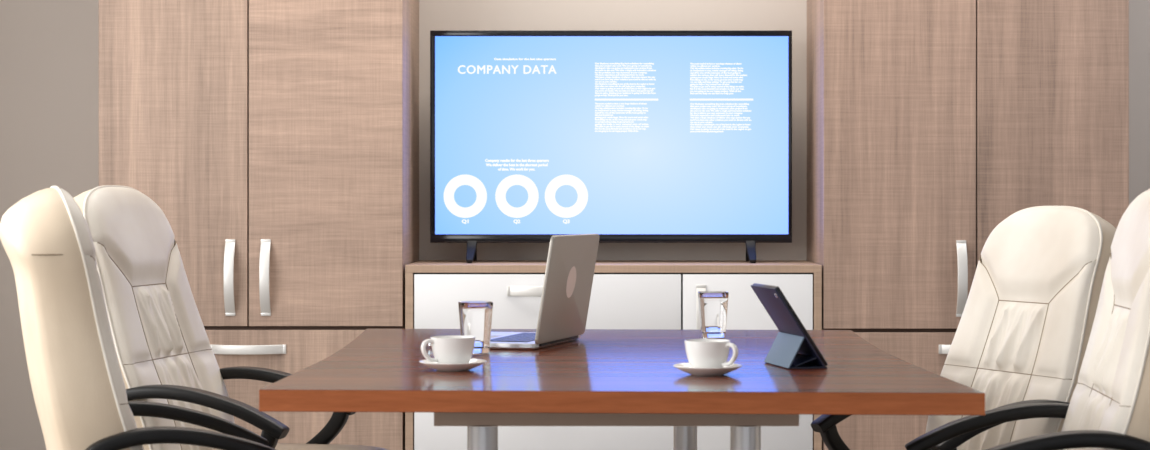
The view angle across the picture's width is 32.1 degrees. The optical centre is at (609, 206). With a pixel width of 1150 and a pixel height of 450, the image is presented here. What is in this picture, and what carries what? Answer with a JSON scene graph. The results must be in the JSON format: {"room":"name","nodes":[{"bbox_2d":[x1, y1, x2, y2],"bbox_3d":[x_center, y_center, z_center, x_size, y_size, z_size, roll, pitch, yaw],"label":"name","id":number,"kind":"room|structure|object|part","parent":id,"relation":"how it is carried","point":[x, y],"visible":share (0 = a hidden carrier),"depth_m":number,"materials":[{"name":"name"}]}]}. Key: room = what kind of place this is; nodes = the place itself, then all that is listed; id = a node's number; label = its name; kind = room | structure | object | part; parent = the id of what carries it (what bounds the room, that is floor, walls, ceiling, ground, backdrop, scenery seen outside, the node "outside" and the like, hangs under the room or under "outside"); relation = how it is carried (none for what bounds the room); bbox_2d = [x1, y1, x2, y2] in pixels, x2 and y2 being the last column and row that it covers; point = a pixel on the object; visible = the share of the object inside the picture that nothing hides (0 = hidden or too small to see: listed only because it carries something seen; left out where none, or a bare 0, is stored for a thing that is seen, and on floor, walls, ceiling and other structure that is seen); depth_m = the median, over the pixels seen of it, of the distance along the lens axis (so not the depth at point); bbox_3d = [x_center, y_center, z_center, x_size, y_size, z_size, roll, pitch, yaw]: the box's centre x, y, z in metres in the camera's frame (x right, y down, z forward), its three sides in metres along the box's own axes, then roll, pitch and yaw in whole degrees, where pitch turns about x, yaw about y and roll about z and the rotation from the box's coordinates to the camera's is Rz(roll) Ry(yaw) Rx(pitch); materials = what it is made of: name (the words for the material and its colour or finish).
{"room":"office","nodes":[
{"label":"office","id":0,"kind":"room"},
{"bbox_2d":[0,0,1149,449],"bbox_3d":[0.200,-0.315,7.300,6.000,2.750,0.100,0,0,0],"label":"wall","id":1,"kind":"structure","parent":0,"point":[49,49],"depth_m":7.25,"materials":[{"name":"beige paint"}]},
{"bbox_3d":[0.200,1.110,2.375,6.000,0.100,9.950,0,0,0],"label":"floor","id":2,"kind":"structure","parent":0,"visible":0},
{"bbox_2d":[0,186,275,449],"bbox_3d":[-0.810,0.510,3.887,0.743,1.100,0.590,0,0,-20],"label":"office chair","id":3,"kind":"object","parent":2,"relation":"on","point":[79,390],"visible":1,"depth_m":3.58,"materials":[{"name":"beige leather"}]},
{"bbox_3d":[-1.032,0.286,3.793,0.256,0.647,0.510,0,0,-20],"label":"backrest","id":4,"kind":"part","parent":3,"relation":"part of","materials":[{"name":"beige leather"}]},
{"bbox_3d":[-1.019,0.076,3.798,0.071,0.227,0.443,0,0,-20],"label":"headrest panel","id":5,"kind":"part","parent":3,"relation":"part of","materials":[{"name":"beige leather"}]},
{"bbox_3d":[-0.749,0.527,3.633,0.434,0.260,0.067,0,0,-20],"label":"armrest","id":6,"kind":"part","parent":3,"relation":"part of","materials":[{"name":"black plastic"}]},
{"bbox_3d":[-0.918,0.527,4.097,0.434,0.260,0.067,0,0,-20],"label":"armrest","id":7,"kind":"part","parent":3,"relation":"part of","materials":[{"name":"black plastic"}]},
{"bbox_2d":[74,185,386,449],"bbox_3d":[-0.860,0.505,4.594,0.800,1.110,0.591,0,0,10],"label":"office chair","id":8,"kind":"object","parent":2,"relation":"on","point":[165,355],"visible":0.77,"depth_m":4.56,"materials":[{"name":"beige leather"}]},
{"bbox_3d":[-1.097,0.277,4.623,0.316,0.647,0.510,0,0,10],"label":"backrest","id":9,"kind":"part","parent":8,"relation":"part of","materials":[{"name":"beige leather"}]},
{"bbox_3d":[-1.106,0.067,4.625,0.088,0.227,0.443,0,0,10],"label":"headrest panel","id":10,"kind":"part","parent":8,"relation":"part of","materials":[{"name":"beige leather"}]},
{"bbox_3d":[-1.032,0.262,4.612,0.066,0.164,0.213,0,0,10],"label":"gathered panel","id":11,"kind":"part","parent":8,"relation":"part of","materials":[{"name":"beige leather"}]},
{"bbox_3d":[-0.960,0.472,4.599,0.105,0.256,0.214,0,0,10],"label":"gathered panel","id":12,"kind":"part","parent":8,"relation":"part of","materials":[{"name":"beige leather"}]},
{"bbox_3d":[-0.906,0.517,4.339,0.434,0.260,0.067,0,0,10],"label":"armrest","id":13,"kind":"part","parent":8,"relation":"part of","materials":[{"name":"black plastic"}]},
{"bbox_3d":[-0.821,0.517,4.825,0.434,0.260,0.067,0,0,10],"label":"armrest","id":14,"kind":"part","parent":8,"relation":"part of","materials":[{"name":"black plastic"}]},
{"bbox_3d":[-0.757,0.615,4.563,0.470,0.114,0.500,0,0,10],"label":"seat","id":15,"kind":"part","parent":8,"relation":"part of","materials":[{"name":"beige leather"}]},
{"bbox_2d":[99,0,418,449],"bbox_3d":[-1.198,-0.150,6.939,1.013,2.420,0.619,0,0,0],"label":"tall cabinet","id":16,"kind":"object","parent":2,"relation":"on","point":[276,142],"visible":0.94,"depth_m":6.67,"materials":[{"name":"brown wood"}]},
{"bbox_3d":[-1.457,-0.481,6.677,0.496,1.757,0.020,0,0,0],"label":"door","id":17,"kind":"part","parent":16,"relation":"part of","materials":[{"name":"brown wood"}]},
{"bbox_3d":[-1.265,0.235,6.650,0.033,0.255,0.040,0,0,0],"label":"handle","id":18,"kind":"part","parent":16,"relation":"part of","materials":[{"name":"silver metal"}]},
{"bbox_3d":[-1.207,0.474,6.650,0.255,0.031,0.040,0,0,0],"label":"handle","id":19,"kind":"part","parent":16,"relation":"part of","materials":[{"name":"silver metal"}]},
{"bbox_3d":[-1.147,0.235,6.650,0.033,0.255,0.040,0,0,0],"label":"handle","id":20,"kind":"part","parent":16,"relation":"part of","materials":[{"name":"silver metal"}]},
{"bbox_3d":[-1.198,0.693,6.677,1.013,0.565,0.020,0,0,0],"label":"drawer","id":21,"kind":"part","parent":16,"relation":"part of","materials":[{"name":"brown wood"}]},
{"bbox_3d":[-0.948,-0.481,6.677,0.512,1.757,0.020,0,0,0],"label":"door","id":22,"kind":"part","parent":16,"relation":"part of","materials":[{"name":"brown wood"}]},
{"bbox_2d":[405,260,821,449],"bbox_3d":[0.012,0.627,6.943,1.389,0.867,0.612,0,0,0],"label":"tv stand","id":23,"kind":"object","parent":2,"relation":"on","point":[625,294],"visible":0.34,"depth_m":6.67,"materials":[{"name":"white wood"}]},
{"bbox_3d":[-0.208,0.280,6.654,0.269,0.033,0.034,0,0,0],"label":"handle","id":24,"kind":"part","parent":23,"relation":"part of","materials":[{"name":"silver metal"}]},
{"bbox_3d":[-0.208,0.757,6.678,0.890,0.435,0.019,0,0,0],"label":"drawer","id":25,"kind":"part","parent":23,"relation":"part of","materials":[{"name":"white paint"}]},
{"bbox_3d":[-0.208,0.380,6.678,0.890,0.312,0.019,0,0,0],"label":"drawer","id":26,"kind":"part","parent":23,"relation":"part of","materials":[{"name":"white paint"}]},
{"bbox_2d":[430,30,791,262],"bbox_3d":[0.004,-0.210,6.952,1.257,0.806,0.201,0,0,0],"label":"television","id":27,"kind":"object","parent":23,"relation":"on","point":[619,136],"visible":1,"depth_m":6.95,"materials":[{"name":"black"}]},
{"bbox_3d":[0.012,0.206,6.958,1.389,0.026,0.582,0,0,0],"label":"panel","id":28,"kind":"part","parent":23,"relation":"part of","materials":[{"name":"brown wood"}]},
{"bbox_3d":[0.303,0.387,6.654,0.033,0.255,0.034,0,0,0],"label":"handle","id":29,"kind":"part","parent":23,"relation":"part of","materials":[{"name":"silver metal"}]},
{"bbox_3d":[0.460,0.600,6.678,0.433,0.751,0.019,0,0,0],"label":"door","id":30,"kind":"part","parent":23,"relation":"part of","materials":[{"name":"white paint"}]},
{"bbox_2d":[259,329,984,449],"bbox_3d":[0.003,0.685,4.216,1.245,0.750,1.767,0,0,0],"label":"conference table","id":31,"kind":"object","parent":2,"relation":"on","point":[602,377],"visible":0.95,"depth_m":3.64,"materials":[{"name":"brown wood"}]},
{"bbox_2d":[419,359,485,370],"bbox_3d":[-0.298,0.301,3.800,0.128,0.018,0.128,0,0,0],"label":"saucer","id":32,"kind":"object","parent":31,"relation":"on","point":[473,363],"visible":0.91,"depth_m":3.76,"materials":[{"name":"white ceramic"}]},
{"bbox_2d":[421,336,474,362],"bbox_3d":[-0.301,0.276,3.795,0.085,0.057,0.096,0,0,24],"label":"coffee cup","id":33,"kind":"object","parent":32,"relation":"on","point":[446,349],"visible":0.85,"depth_m":3.77,"materials":[{"name":"white ceramic"}]},
{"bbox_3d":[-0.342,0.271,3.777,0.031,0.044,0.012,0,0,-28],"label":"cup handle","id":34,"kind":"part","parent":33,"relation":"part of","materials":[{"name":"white ceramic"}]},
{"bbox_2d":[458,301,492,353],"bbox_3d":[-0.285,0.256,4.250,0.070,0.108,0.070,0,0,-14],"label":"water glass","id":35,"kind":"object","parent":31,"relation":"on","point":[475,317],"visible":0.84,"depth_m":4.22,"materials":[{"name":"clear glass"}]},
{"bbox_3d":[-0.237,0.718,3.720,0.057,0.624,0.057,0,0,0],"label":"leg","id":36,"kind":"part","parent":31,"relation":"part of","materials":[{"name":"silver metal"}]},
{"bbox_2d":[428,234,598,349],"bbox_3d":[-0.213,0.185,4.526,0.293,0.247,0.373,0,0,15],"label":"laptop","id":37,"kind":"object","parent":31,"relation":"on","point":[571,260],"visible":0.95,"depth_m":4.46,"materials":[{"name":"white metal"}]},
{"bbox_3d":[-0.093,0.179,4.494,0.046,0.236,0.373,0,0,15],"label":"lid","id":38,"kind":"part","parent":37,"relation":"part of","materials":[{"name":"silver metal"}]},
{"bbox_3d":[0.012,0.377,3.715,0.676,0.058,0.030,0,0,0],"label":"apron rail","id":39,"kind":"part","parent":31,"relation":"part of","materials":[{"name":"beige"}]},
{"bbox_3d":[0.180,0.718,4.780,0.057,0.624,0.057,0,0,0],"label":"leg","id":40,"kind":"part","parent":31,"relation":"part of","materials":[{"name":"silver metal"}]},
{"bbox_2d":[673,363,741,375],"bbox_3d":[0.180,0.301,3.700,0.128,0.018,0.128,0,0,0],"label":"saucer","id":41,"kind":"object","parent":31,"relation":"on","point":[686,367],"visible":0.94,"depth_m":3.66,"materials":[{"name":"white ceramic"}]},
{"bbox_2d":[685,339,737,367],"bbox_3d":[0.182,0.276,3.695,0.085,0.057,0.096,0,0,-18],"label":"coffee cup","id":42,"kind":"object","parent":41,"relation":"on","point":[701,353],"visible":0.86,"depth_m":3.67,"materials":[{"name":"white ceramic"}]},
{"bbox_3d":[0.220,0.271,3.672,0.031,0.044,0.012,0,0,35],"label":"cup handle","id":43,"kind":"part","parent":42,"relation":"part of","materials":[{"name":"white ceramic"}]},
{"bbox_2d":[698,291,728,337],"bbox_3d":[0.245,0.256,4.750,0.070,0.108,0.070,0,0,-5],"label":"water glass","id":44,"kind":"object","parent":31,"relation":"on","point":[713,305],"visible":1,"depth_m":4.72,"materials":[{"name":"clear glass"}]},
{"bbox_3d":[0.252,0.718,3.720,0.057,0.624,0.057,0,0,0],"label":"leg","id":45,"kind":"part","parent":31,"relation":"part of","materials":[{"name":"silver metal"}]},
{"bbox_2d":[751,283,827,368],"bbox_3d":[0.348,0.230,3.900,0.108,0.158,0.166,0,0,-12],"label":"tablet","id":46,"kind":"object","parent":31,"relation":"on","point":[793,347],"visible":1,"depth_m":3.86,"materials":[{"name":"black plastic"}]},
{"bbox_3d":[0.339,0.278,3.898,0.033,0.060,0.164,0,0,-12],"label":"stand panel","id":47,"kind":"part","parent":46,"relation":"part of","materials":[{"name":"grey plastic"}]},
{"bbox_2d":[811,206,1115,449],"bbox_3d":[0.806,0.528,4.683,0.812,1.063,0.591,0,0,-25],"label":"office chair","id":48,"kind":"object","parent":2,"relation":"on","point":[1023,332],"visible":0.77,"depth_m":4.72,"materials":[{"name":"beige leather"}]},
{"bbox_3d":[0.693,0.564,4.916,0.434,0.260,0.067,0,0,-25],"label":"armrest","id":49,"kind":"part","parent":48,"relation":"part of","materials":[{"name":"black plastic"}]},
{"bbox_3d":[0.888,0.519,4.735,0.110,0.256,0.214,0,0,-25],"label":"gathered panel","id":50,"kind":"part","parent":48,"relation":"part of","materials":[{"name":"beige leather"}]},
{"bbox_3d":[0.901,0.564,4.469,0.434,0.260,0.067,0,0,-25],"label":"armrest","id":51,"kind":"part","parent":48,"relation":"part of","materials":[{"name":"black plastic"}]},
{"bbox_3d":[0.957,0.309,4.767,0.069,0.164,0.213,0,0,-25],"label":"gathered panel","id":52,"kind":"part","parent":48,"relation":"part of","materials":[{"name":"beige leather"}]},
{"bbox_3d":[1.029,0.114,4.801,0.091,0.227,0.443,0,0,-25],"label":"headrest panel","id":53,"kind":"part","parent":48,"relation":"part of","materials":[{"name":"beige leather"}]},
{"bbox_3d":[1.017,0.324,4.795,0.329,0.647,0.510,0,0,-25],"label":"backrest","id":54,"kind":"part","parent":48,"relation":"part of","materials":[{"name":"beige leather"}]},
{"bbox_2d":[807,0,1128,449],"bbox_3d":[1.221,-0.150,6.939,1.017,2.420,0.619,0,0,0],"label":"tall cabinet","id":55,"kind":"object","parent":2,"relation":"on","point":[931,124],"visible":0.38,"depth_m":6.67,"materials":[{"name":"brown wood"}]},
{"bbox_3d":[1.221,0.697,6.677,1.017,0.556,0.020,0,0,0],"label":"drawer","id":56,"kind":"part","parent":55,"relation":"part of","materials":[{"name":"brown wood"}]},
{"bbox_3d":[0.967,-0.477,6.677,0.507,1.766,0.020,0,0,0],"label":"door","id":57,"kind":"part","parent":55,"relation":"part of","materials":[{"name":"brown wood"}]},
{"bbox_3d":[1.223,0.474,6.650,0.255,0.031,0.040,0,0,0],"label":"handle","id":58,"kind":"part","parent":55,"relation":"part of","materials":[{"name":"silver metal"}]},
{"bbox_3d":[1.170,0.238,6.650,0.033,0.255,0.040,0,0,0],"label":"handle","id":59,"kind":"part","parent":55,"relation":"part of","materials":[{"name":"silver metal"}]},
{"bbox_3d":[1.478,-0.477,6.677,0.505,1.766,0.020,0,0,0],"label":"door","id":60,"kind":"part","parent":55,"relation":"part of","materials":[{"name":"brown wood"}]},
{"bbox_2d":[905,189,1149,449],"bbox_3d":[0.774,0.510,3.791,0.754,1.100,0.590,0,0,4],"label":"office chair","id":61,"kind":"object","parent":2,"relation":"on","point":[1108,408],"visible":1,"depth_m":3.72,"materials":[{"name":"beige leather"}]},
{"bbox_3d":[0.816,0.527,4.048,0.434,0.260,0.067,0,0,4],"label":"armrest","id":62,"kind":"part","parent":61,"relation":"part of","materials":[{"name":"black plastic"}]},
{"bbox_3d":[0.782,0.527,3.556,0.434,0.260,0.067,0,0,4],"label":"armrest","id":63,"kind":"part","parent":61,"relation":"part of","materials":[{"name":"black plastic"}]},
{"bbox_3d":[0.890,0.482,3.795,0.086,0.256,0.214,0,0,4],"label":"gathered panel","id":64,"kind":"part","parent":61,"relation":"part of","materials":[{"name":"beige leather"}]},
{"bbox_3d":[0.946,0.272,3.791,0.056,0.164,0.213,0,0,4],"label":"gathered panel","id":65,"kind":"part","parent":61,"relation":"part of","materials":[{"name":"beige leather"}]},
{"bbox_3d":[1.005,0.076,3.787,0.074,0.227,0.443,0,0,4],"label":"headrest panel","id":66,"kind":"part","parent":61,"relation":"part of","materials":[{"name":"beige leather"}]},
{"bbox_3d":[1.014,0.286,3.787,0.268,0.647,0.510,0,0,4],"label":"backrest","id":67,"kind":"part","parent":61,"relation":"part of","materials":[{"name":"beige leather"}]}
]}

